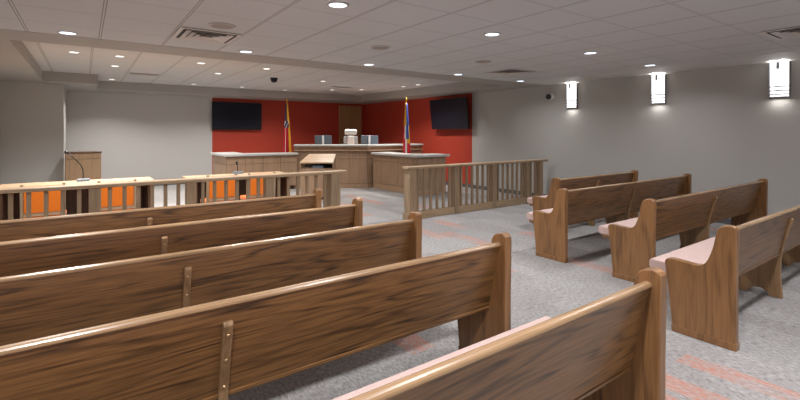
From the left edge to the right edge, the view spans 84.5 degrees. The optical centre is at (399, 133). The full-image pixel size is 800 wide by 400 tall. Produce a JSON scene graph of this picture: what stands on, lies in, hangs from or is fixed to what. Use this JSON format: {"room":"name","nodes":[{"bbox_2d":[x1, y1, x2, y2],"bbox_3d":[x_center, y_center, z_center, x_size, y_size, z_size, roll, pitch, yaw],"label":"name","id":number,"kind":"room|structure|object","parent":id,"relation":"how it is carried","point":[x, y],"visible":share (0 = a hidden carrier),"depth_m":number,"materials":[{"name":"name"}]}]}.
{"room":"courtroom","nodes":[
{"label":"courtroom","id":0,"kind":"room"},
{"bbox_2d":[0,80,66,184],"bbox_3d":[-3.808,0.027,3.786,1.068,2.759,16.287,0,0,-36],"label":"wall","id":1,"kind":"structure","parent":0,"point":[31,113],"depth_m":8.87,"materials":[{"name":"grey paint"}]},
{"bbox_2d":[63,113,63,180],"bbox_3d":[-7.001,0.494,9.162,0.013,1.824,0.018,0,0,-36],"label":"trim","id":2,"kind":"structure","parent":1,"relation":"attached to","point":[63,113],"depth_m":9.15,"materials":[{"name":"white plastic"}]},
{"bbox_2d":[22,41,456,95],"bbox_3d":[-2.791,-1.290,9.579,7.974,0.125,5.918,0,0,-36],"label":"ceiling","id":3,"kind":"structure","parent":1,"relation":"attached to","point":[172,69],"depth_m":9.02,"materials":[{"name":"tile"}]},
{"bbox_2d":[127,72,159,75],"bbox_3d":[-5.297,-1.221,9.103,0.570,0.014,0.285,0,0,-36],"label":"air vent","id":4,"kind":"object","parent":3,"relation":"attached to","point":[128,72],"visible":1,"depth_m":9.07,"materials":[{"name":"grey metal"}]},
{"bbox_2d":[270,77,277,82],"bbox_3d":[-2.792,-1.175,9.748,0.169,0.107,0.169,0,0,-36],"label":"dome camera","id":5,"kind":"object","parent":3,"relation":"attached to","point":[272,79],"visible":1,"depth_m":9.69,"materials":[{"name":"black plastic"}]},
{"bbox_2d":[331,86,352,87],"bbox_3d":[-1.560,-1.221,11.649,0.570,0.014,0.285,0,0,-36],"label":"air vent","id":6,"kind":"object","parent":3,"relation":"attached to","point":[331,86],"visible":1,"depth_m":11.64,"materials":[{"name":"grey metal"}]},
{"bbox_2d":[67,91,364,179],"bbox_3d":[-5.105,0.027,12.930,9.612,2.759,0.089,0,0,-36],"label":"wall","id":7,"kind":"structure","parent":0,"point":[157,137],"depth_m":12.02,"materials":[{"name":"grey paint"}]},
{"bbox_2d":[212,101,261,129],"bbox_3d":[-4.817,-0.512,13.017,1.424,0.810,0.105,0,0,-36],"label":"television","id":8,"kind":"object","parent":7,"relation":"attached to","point":[225,115],"visible":1,"depth_m":12.96,"materials":[{"name":"black plastic"}]},
{"bbox_2d":[0,29,546,103],"bbox_3d":[-2.865,-1.193,9.805,9.434,0.320,7.601,0,0,-36],"label":"soffit","id":9,"kind":"object","parent":7,"relation":"attached to","point":[17,63],"depth_m":8.75,"materials":[{"name":"grey paint"}]},
{"bbox_2d":[339,105,361,143],"bbox_3d":[-1.712,0.223,15.246,0.863,2.367,0.098,0,0,-36],"label":"door","id":10,"kind":"structure","parent":7,"relation":"in","point":[350,117],"depth_m":15.23,"materials":[{"name":"brown wood"}]},
{"bbox_2d":[0,0,799,81],"bbox_3d":[1.524,-1.194,2.931,8.562,0.317,8.686,0,0,-36],"label":"ceiling","id":11,"kind":"structure","parent":0,"point":[548,38],"depth_m":4.35,"materials":[{"name":"tile"}]},
{"bbox_2d":[57,31,77,34],"bbox_3d":[-3.418,-1.032,4.525,0.178,0.009,0.178,0,0,-36],"label":"recessed light","id":12,"kind":"object","parent":11,"relation":"in","point":[59,32],"visible":1,"depth_m":4.52,"materials":[{"name":"white"}]},
{"bbox_2d":[171,27,241,43],"bbox_3d":[-2.052,-1.021,4.661,0.587,0.028,0.587,0,0,-36],"label":"ceiling vent","id":13,"kind":"object","parent":11,"relation":"in","point":[185,33],"visible":1,"depth_m":4.63,"materials":[{"name":"grey metal"}]},
{"bbox_2d":[208,22,235,29],"bbox_3d":[-1.706,-1.031,4.230,0.249,0.011,0.249,0,0,-36],"label":"ceiling speaker","id":14,"kind":"object","parent":11,"relation":"attached to","point":[218,25],"visible":1,"depth_m":4.21,"materials":[{"name":"white plastic"}]},
{"bbox_2d":[211,24,233,28],"bbox_3d":[-1.706,-1.031,4.230,0.214,0.008,0.214,0,0,-36],"label":"grille","id":15,"kind":"object","parent":14,"relation":"attached to","point":[218,26],"depth_m":4.23,"materials":[{"name":"beige metal"}]},
{"bbox_2d":[239,50,252,52],"bbox_3d":[-1.946,-1.032,5.558,0.178,0.009,0.178,0,0,-36],"label":"recessed light","id":16,"kind":"object","parent":11,"relation":"in","point":[240,51],"visible":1,"depth_m":5.54,"materials":[{"name":"white"}]},
{"bbox_2d":[327,1,348,8],"bbox_3d":[-0.500,-1.032,3.540,0.178,0.009,0.178,0,0,-36],"label":"recessed light","id":17,"kind":"object","parent":11,"relation":"in","point":[335,4],"visible":1,"depth_m":3.53,"materials":[{"name":"white"}]},
{"bbox_2d":[370,45,389,49],"bbox_3d":[-0.241,-1.031,5.302,0.249,0.011,0.249,0,0,-36],"label":"ceiling speaker","id":18,"kind":"object","parent":11,"relation":"attached to","point":[377,47],"visible":1,"depth_m":5.27,"materials":[{"name":"beige metal"}]},
{"bbox_2d":[372,47,387,49],"bbox_3d":[-0.241,-1.031,5.302,0.214,0.008,0.214,0,0,-36],"label":"grille","id":19,"kind":"object","parent":18,"relation":"attached to","point":[374,48],"depth_m":5.33,"materials":[{"name":"beige metal"}]},
{"bbox_2d":[475,60,491,62],"bbox_3d":[1.199,-1.031,6.334,0.249,0.011,0.249,0,0,-36],"label":"ceiling speaker","id":20,"kind":"object","parent":11,"relation":"attached to","point":[478,61],"visible":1,"depth_m":6.29,"materials":[{"name":"beige metal"}]},
{"bbox_2d":[484,32,500,36],"bbox_3d":[0.961,-1.032,4.587,0.178,0.009,0.178,0,0,-36],"label":"recessed light","id":21,"kind":"object","parent":11,"relation":"in","point":[489,34],"visible":1,"depth_m":4.59,"materials":[{"name":"white"}]},
{"bbox_2d":[487,69,534,75],"bbox_3d":[1.861,-1.021,7.411,0.587,0.028,0.587,0,0,-36],"label":"ceiling vent","id":22,"kind":"object","parent":11,"relation":"in","point":[508,72],"visible":1,"depth_m":7.36,"materials":[{"name":"grey metal"}]},
{"bbox_2d":[583,51,597,54],"bbox_3d":[2.444,-1.032,5.650,0.178,0.009,0.178,0,0,-36],"label":"recessed light","id":23,"kind":"object","parent":11,"relation":"in","point":[591,52],"visible":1,"depth_m":5.66,"materials":[{"name":"white"}]},
{"bbox_2d":[759,26,799,39],"bbox_3d":[4.084,-1.021,4.416,0.605,0.028,0.605,0,0,-36],"label":"ceiling vent","id":24,"kind":"object","parent":11,"relation":"in","point":[792,32],"visible":1,"depth_m":4.50,"materials":[{"name":"grey metal"}]},
{"bbox_2d":[154,184,799,399],"bbox_3d":[-0.336,1.433,6.274,9.612,0.053,16.465,0,0,-36],"label":"floor","id":25,"kind":"structure","parent":0,"point":[766,363],"depth_m":3.44,"materials":[{"name":"grey carpet"}]},
{"bbox_2d":[20,183,66,218],"bbox_3d":[-4.267,0.997,5.282,0.415,0.819,0.469,0,0,-36],"label":"chair","id":26,"kind":"object","parent":25,"relation":"on","point":[37,198],"visible":0.34,"depth_m":5.09,"materials":[{"name":"orange fabric"}]},
{"bbox_2d":[0,177,153,220],"bbox_3d":[-4.720,1.068,6.510,1.869,0.676,0.863,0,0,-36],"label":"table","id":27,"kind":"object","parent":25,"relation":"on","point":[71,195],"visible":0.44,"depth_m":6.67,"materials":[{"name":"brown wood"}]},
{"bbox_2d":[64,150,89,181],"bbox_3d":[-4.886,0.491,6.660,0.308,0.477,0.107,0,0,-36],"label":"gooseneck microphone","id":28,"kind":"object","parent":27,"relation":"on","point":[65,151],"visible":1,"depth_m":6.66,"materials":[{"name":"black plastic"}]},
{"bbox_2d":[64,151,101,180],"bbox_3d":[-6.514,0.890,9.052,0.623,1.032,0.409,0,0,-36],"label":"base cabinet","id":29,"kind":"object","parent":25,"relation":"on","point":[90,161],"visible":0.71,"depth_m":8.90,"materials":[{"name":"brown wood"}]},
{"bbox_2d":[97,179,136,211],"bbox_3d":[-3.676,0.997,5.705,0.415,0.819,0.469,0,0,-36],"label":"chair","id":30,"kind":"object","parent":25,"relation":"on","point":[131,190],"visible":0.38,"depth_m":5.53,"materials":[{"name":"orange fabric"}]},
{"bbox_2d":[0,188,321,241],"bbox_3d":[-2.233,0.991,3.923,3.086,0.831,0.571,0,0,-36],"label":"wooden pew","id":31,"kind":"object","parent":25,"relation":"on","point":[38,227],"visible":0.23,"depth_m":3.71,"materials":[{"name":"brown wood"}]},
{"bbox_2d":[0,170,346,219],"bbox_3d":[-2.613,0.972,5.190,4.432,0.868,0.190,0,0,-36],"label":"railing","id":32,"kind":"object","parent":25,"relation":"on","point":[331,178],"visible":0.41,"depth_m":5.17,"materials":[{"name":"brown wood"}]},
{"bbox_2d":[0,198,362,276],"bbox_3d":[-1.746,0.991,3.243,3.086,0.831,0.571,0,0,-36],"label":"wooden pew","id":33,"kind":"object","parent":25,"relation":"on","point":[24,256],"visible":0.34,"depth_m":3.04,"materials":[{"name":"brown wood"}]},
{"bbox_2d":[0,212,421,345],"bbox_3d":[-1.254,0.991,2.556,3.086,0.831,0.571,0,0,-36],"label":"wooden pew","id":34,"kind":"object","parent":25,"relation":"on","point":[35,305],"visible":0.59,"depth_m":2.36,"materials":[{"name":"brown wood"}]},
{"bbox_2d":[200,174,236,202],"bbox_3d":[-2.654,0.997,6.438,0.415,0.819,0.469,0,0,-36],"label":"chair","id":35,"kind":"object","parent":25,"relation":"on","point":[231,183],"visible":0.36,"depth_m":6.24,"materials":[{"name":"orange fabric"}]},
{"bbox_2d":[182,171,286,203],"bbox_3d":[-2.801,1.068,7.683,1.691,0.676,0.801,0,0,-36],"label":"table","id":36,"kind":"object","parent":25,"relation":"on","point":[283,180],"visible":0.2,"depth_m":7.94,"materials":[{"name":"brown wood"}]},
{"bbox_2d":[232,161,242,173],"bbox_3d":[-2.939,0.614,7.967,0.160,0.232,0.107,0,0,-36],"label":"gooseneck microphone","id":37,"kind":"object","parent":36,"relation":"on","point":[237,172],"visible":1,"depth_m":7.94,"materials":[{"name":"black plastic"}]},
{"bbox_2d":[210,152,297,188],"bbox_3d":[-3.716,0.948,11.204,1.796,0.917,1.397,0,0,-36],"label":"desk","id":38,"kind":"object","parent":25,"relation":"on","point":[223,162],"visible":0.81,"depth_m":10.72,"materials":[{"name":"brown wood"}]},
{"bbox_2d":[210,152,297,156],"bbox_3d":[-3.716,0.516,11.204,1.796,0.053,1.397,0,0,-36],"label":"countertop","id":39,"kind":"structure","parent":38,"relation":"on","point":[224,154],"depth_m":10.72,"materials":[{"name":"grey stone"}]},
{"bbox_2d":[0,232,511,399],"bbox_3d":[-0.772,0.991,1.872,3.086,0.831,0.571,0,0,-36],"label":"wooden pew","id":40,"kind":"object","parent":25,"relation":"on","point":[220,349],"visible":0.87,"depth_m":1.78,"materials":[{"name":"brown wood"}]},
{"bbox_2d":[240,172,275,199],"bbox_3d":[-2.191,0.997,6.770,0.415,0.819,0.469,0,0,-36],"label":"chair","id":41,"kind":"object","parent":25,"relation":"on","point":[253,182],"visible":0.21,"depth_m":6.54,"materials":[{"name":"orange fabric"}]},
{"bbox_2d":[283,98,290,151],"bbox_3d":[-3.031,0.223,11.793,0.267,2.367,0.267,0,0,0],"label":"flag","id":42,"kind":"object","parent":25,"relation":"on","point":[287,138],"visible":0.74,"depth_m":11.74,"materials":[{"name":"multicoloured fabric"}]},
{"bbox_2d":[300,154,335,198],"bbox_3d":[-1.771,0.929,9.527,0.720,0.955,0.401,0,0,0],"label":"lectern","id":43,"kind":"object","parent":25,"relation":"on","point":[329,160],"visible":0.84,"depth_m":9.36,"materials":[{"name":"beige wood"}]},
{"bbox_2d":[312,165,324,167],"bbox_3d":[-1.758,0.721,9.514,0.231,0.052,0.231,0,0,0],"label":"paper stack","id":44,"kind":"object","parent":43,"relation":"on","point":[313,166],"visible":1,"depth_m":9.40,"materials":[{"name":"white paper"}]},
{"bbox_2d":[305,164,331,166],"bbox_3d":[-1.767,0.694,9.697,0.659,0.107,0.027,0,0,0],"label":"shelf","id":45,"kind":"object","parent":43,"relation":"attached to","point":[306,165],"depth_m":9.68,"materials":[{"name":"brown"}]},
{"bbox_2d":[294,143,422,187],"bbox_3d":[-1.084,0.848,12.006,3.570,1.117,1.454,0,0,-18],"label":"bench","id":46,"kind":"object","parent":25,"relation":"on","point":[357,159],"visible":0.52,"depth_m":11.38,"materials":[{"name":"brown wood"}]},
{"bbox_2d":[315,134,331,143],"bbox_3d":[-2.074,0.251,11.890,0.463,0.458,0.160,0,0,0],"label":"computer monitor","id":47,"kind":"object","parent":46,"relation":"on","point":[319,139],"visible":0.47,"depth_m":11.88,"materials":[{"name":"white plastic"}]},
{"bbox_2d":[294,143,422,145],"bbox_3d":[-1.003,0.311,11.751,3.562,0.044,0.899,0,0,-18],"label":"countertop","id":48,"kind":"structure","parent":46,"relation":"on","point":[412,143],"depth_m":11.47,"materials":[{"name":"grey stone"}]},
{"bbox_2d":[361,135,377,143],"bbox_3d":[-0.824,0.267,11.890,0.463,0.427,0.160,0,0,0],"label":"computer monitor","id":49,"kind":"object","parent":46,"relation":"on","point":[365,139],"visible":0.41,"depth_m":11.88,"materials":[{"name":"white plastic"}]},
{"bbox_2d":[403,98,410,152],"bbox_3d":[0.155,0.249,11.036,0.267,2.314,0.267,0,0,0],"label":"flag","id":50,"kind":"object","parent":25,"relation":"on","point":[406,134],"visible":0.8,"depth_m":10.99,"materials":[{"name":"multicoloured fabric"}]},
{"bbox_2d":[371,152,449,195],"bbox_3d":[0.213,0.948,10.856,0.997,0.917,1.931,0,0,-36],"label":"desk","id":51,"kind":"object","parent":25,"relation":"on","point":[388,173],"visible":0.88,"depth_m":10.44,"materials":[{"name":"brown wood"}]},
{"bbox_2d":[371,152,449,157],"bbox_3d":[0.213,0.516,10.856,0.997,0.053,1.931,0,0,-36],"label":"countertop","id":52,"kind":"structure","parent":51,"relation":"on","point":[413,155],"depth_m":10.26,"materials":[{"name":"grey stone"}]},
{"bbox_2d":[402,159,547,219],"bbox_3d":[1.565,0.972,8.184,3.658,0.868,0.190,0,0,-36],"label":"railing","id":53,"kind":"object","parent":25,"relation":"on","point":[411,173],"visible":0.91,"depth_m":7.98,"materials":[{"name":"brown wood"}]},
{"bbox_2d":[332,267,666,399],"bbox_3d":[-0.287,0.991,1.196,3.086,0.831,0.571,0,0,-36],"label":"wooden pew","id":54,"kind":"object","parent":25,"relation":"on","point":[613,346],"visible":1,"depth_m":1.62,"materials":[{"name":"brown wood"}]},
{"bbox_2d":[332,316,550,399],"bbox_3d":[-0.334,0.983,1.260,2.957,0.088,0.413,0,0,-36],"label":"cushion","id":55,"kind":"object","parent":54,"relation":"on","point":[357,392],"depth_m":1.81,"materials":[{"name":"pink fabric"}]},
{"bbox_2d":[527,170,637,225],"bbox_3d":[2.871,1.004,6.842,2.196,0.804,0.571,0,0,-36],"label":"wooden pew","id":56,"kind":"object","parent":25,"relation":"on","point":[544,202],"visible":0.46,"depth_m":6.42,"materials":[{"name":"brown wood"}]},
{"bbox_2d":[527,195,547,203],"bbox_3d":[2.825,0.983,6.907,2.067,0.088,0.413,0,0,-36],"label":"cushion","id":57,"kind":"object","parent":56,"relation":"on","point":[529,199],"depth_m":6.45,"materials":[{"name":"pink fabric"}]},
{"bbox_2d":[526,173,691,262],"bbox_3d":[2.925,1.004,5.925,3.211,0.804,0.571,0,0,-36],"label":"wooden pew","id":58,"kind":"object","parent":25,"relation":"on","point":[614,202],"visible":0.76,"depth_m":5.22,"materials":[{"name":"brown wood"}]},
{"bbox_2d":[526,208,552,219],"bbox_3d":[2.879,0.983,5.990,3.081,0.088,0.413,0,0,-36],"label":"cushion","id":59,"kind":"object","parent":58,"relation":"on","point":[529,215],"depth_m":5.24,"materials":[{"name":"pink fabric"}]},
{"bbox_2d":[598,178,767,281],"bbox_3d":[3.445,1.004,5.170,3.211,0.804,0.571,0,0,-36],"label":"wooden pew","id":60,"kind":"object","parent":25,"relation":"on","point":[632,241],"visible":0.86,"depth_m":4.53,"materials":[{"name":"brown wood"}]},
{"bbox_2d":[598,217,637,235],"bbox_3d":[3.399,0.983,5.234,3.081,0.088,0.413,0,0,-36],"label":"cushion","id":61,"kind":"object","parent":60,"relation":"on","point":[603,229],"depth_m":4.54,"materials":[{"name":"pink fabric"}]},
{"bbox_2d":[649,205,799,351],"bbox_3d":[3.626,1.004,4.226,4.017,0.804,0.571,0,0,-36],"label":"wooden pew","id":62,"kind":"object","parent":25,"relation":"on","point":[704,284],"visible":0.94,"depth_m":3.09,"materials":[{"name":"brown wood"}]},
{"bbox_2d":[649,236,715,272],"bbox_3d":[3.580,0.983,4.291,3.887,0.088,0.413,0,0,-36],"label":"cushion","id":63,"kind":"object","parent":62,"relation":"on","point":[699,252],"depth_m":3.43,"materials":[{"name":"pink fabric"}]},
{"bbox_3d":[-1.482,1.295,13.298,3.079,0.222,2.109,0,0,-36],"label":"trim","id":64,"kind":"structure","parent":25,"relation":"on","visible":0},
{"bbox_2d":[344,129,357,143],"bbox_3d":[-1.381,0.534,12.587,0.561,1.299,0.583,0,0,0],"label":"office chair","id":65,"kind":"object","parent":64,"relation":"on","point":[347,139],"visible":0.23,"depth_m":12.32,"materials":[{"name":"white leather"}]},
{"bbox_2d":[365,59,799,218],"bbox_3d":[3.535,0.027,9.048,0.089,2.759,16.287,0,0,-36],"label":"wall","id":66,"kind":"structure","parent":0,"point":[721,127],"depth_m":7.93,"materials":[{"name":"grey paint"}]},
{"bbox_2d":[429,97,469,128],"bbox_3d":[1.353,-0.520,11.765,0.291,0.816,1.442,0,0,-36],"label":"television","id":67,"kind":"object","parent":66,"relation":"attached to","point":[450,113],"visible":1,"depth_m":11.64,"materials":[{"name":"black plastic"}]},
{"bbox_2d":[546,94,554,99],"bbox_3d":[3.175,-0.779,9.345,0.150,0.134,0.145,0,0,-36],"label":"security camera","id":68,"kind":"object","parent":66,"relation":"attached to","point":[548,96],"visible":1,"depth_m":9.31,"materials":[{"name":"white plastic"}]},
{"bbox_2d":[566,83,577,108],"bbox_3d":[3.481,-0.765,8.954,0.108,0.525,0.235,0,0,-36],"label":"wall sconce","id":69,"kind":"object","parent":66,"relation":"attached to","point":[571,88],"visible":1,"depth_m":8.90,"materials":[{"name":"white glass"}]},
{"bbox_2d":[446,181,731,224],"bbox_3d":[3.493,1.362,9.018,0.013,0.089,16.287,0,0,-36],"label":"baseboard","id":70,"kind":"structure","parent":66,"relation":"attached to","point":[726,221],"depth_m":10.18,"materials":[{"name":"brown wood"}]},
{"bbox_2d":[651,74,665,104],"bbox_3d":[4.450,-0.765,7.601,0.108,0.525,0.235,0,0,-36],"label":"wall sconce","id":71,"kind":"object","parent":66,"relation":"attached to","point":[658,81],"visible":1,"depth_m":7.56,"materials":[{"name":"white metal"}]},
{"bbox_2d":[522,50,799,84],"bbox_3d":[5.358,-1.193,5.679,0.872,0.320,8.686,0,0,-36],"label":"trim","id":72,"kind":"structure","parent":66,"relation":"attached to","point":[790,55],"depth_m":6.89,"materials":[{"name":"grey paint"}]},
{"bbox_2d":[769,61,790,98],"bbox_3d":[5.401,-0.765,6.274,0.108,0.525,0.235,0,0,-36],"label":"wall sconce","id":73,"kind":"object","parent":66,"relation":"attached to","point":[779,71],"visible":1,"depth_m":6.23,"materials":[{"name":"white glass"}]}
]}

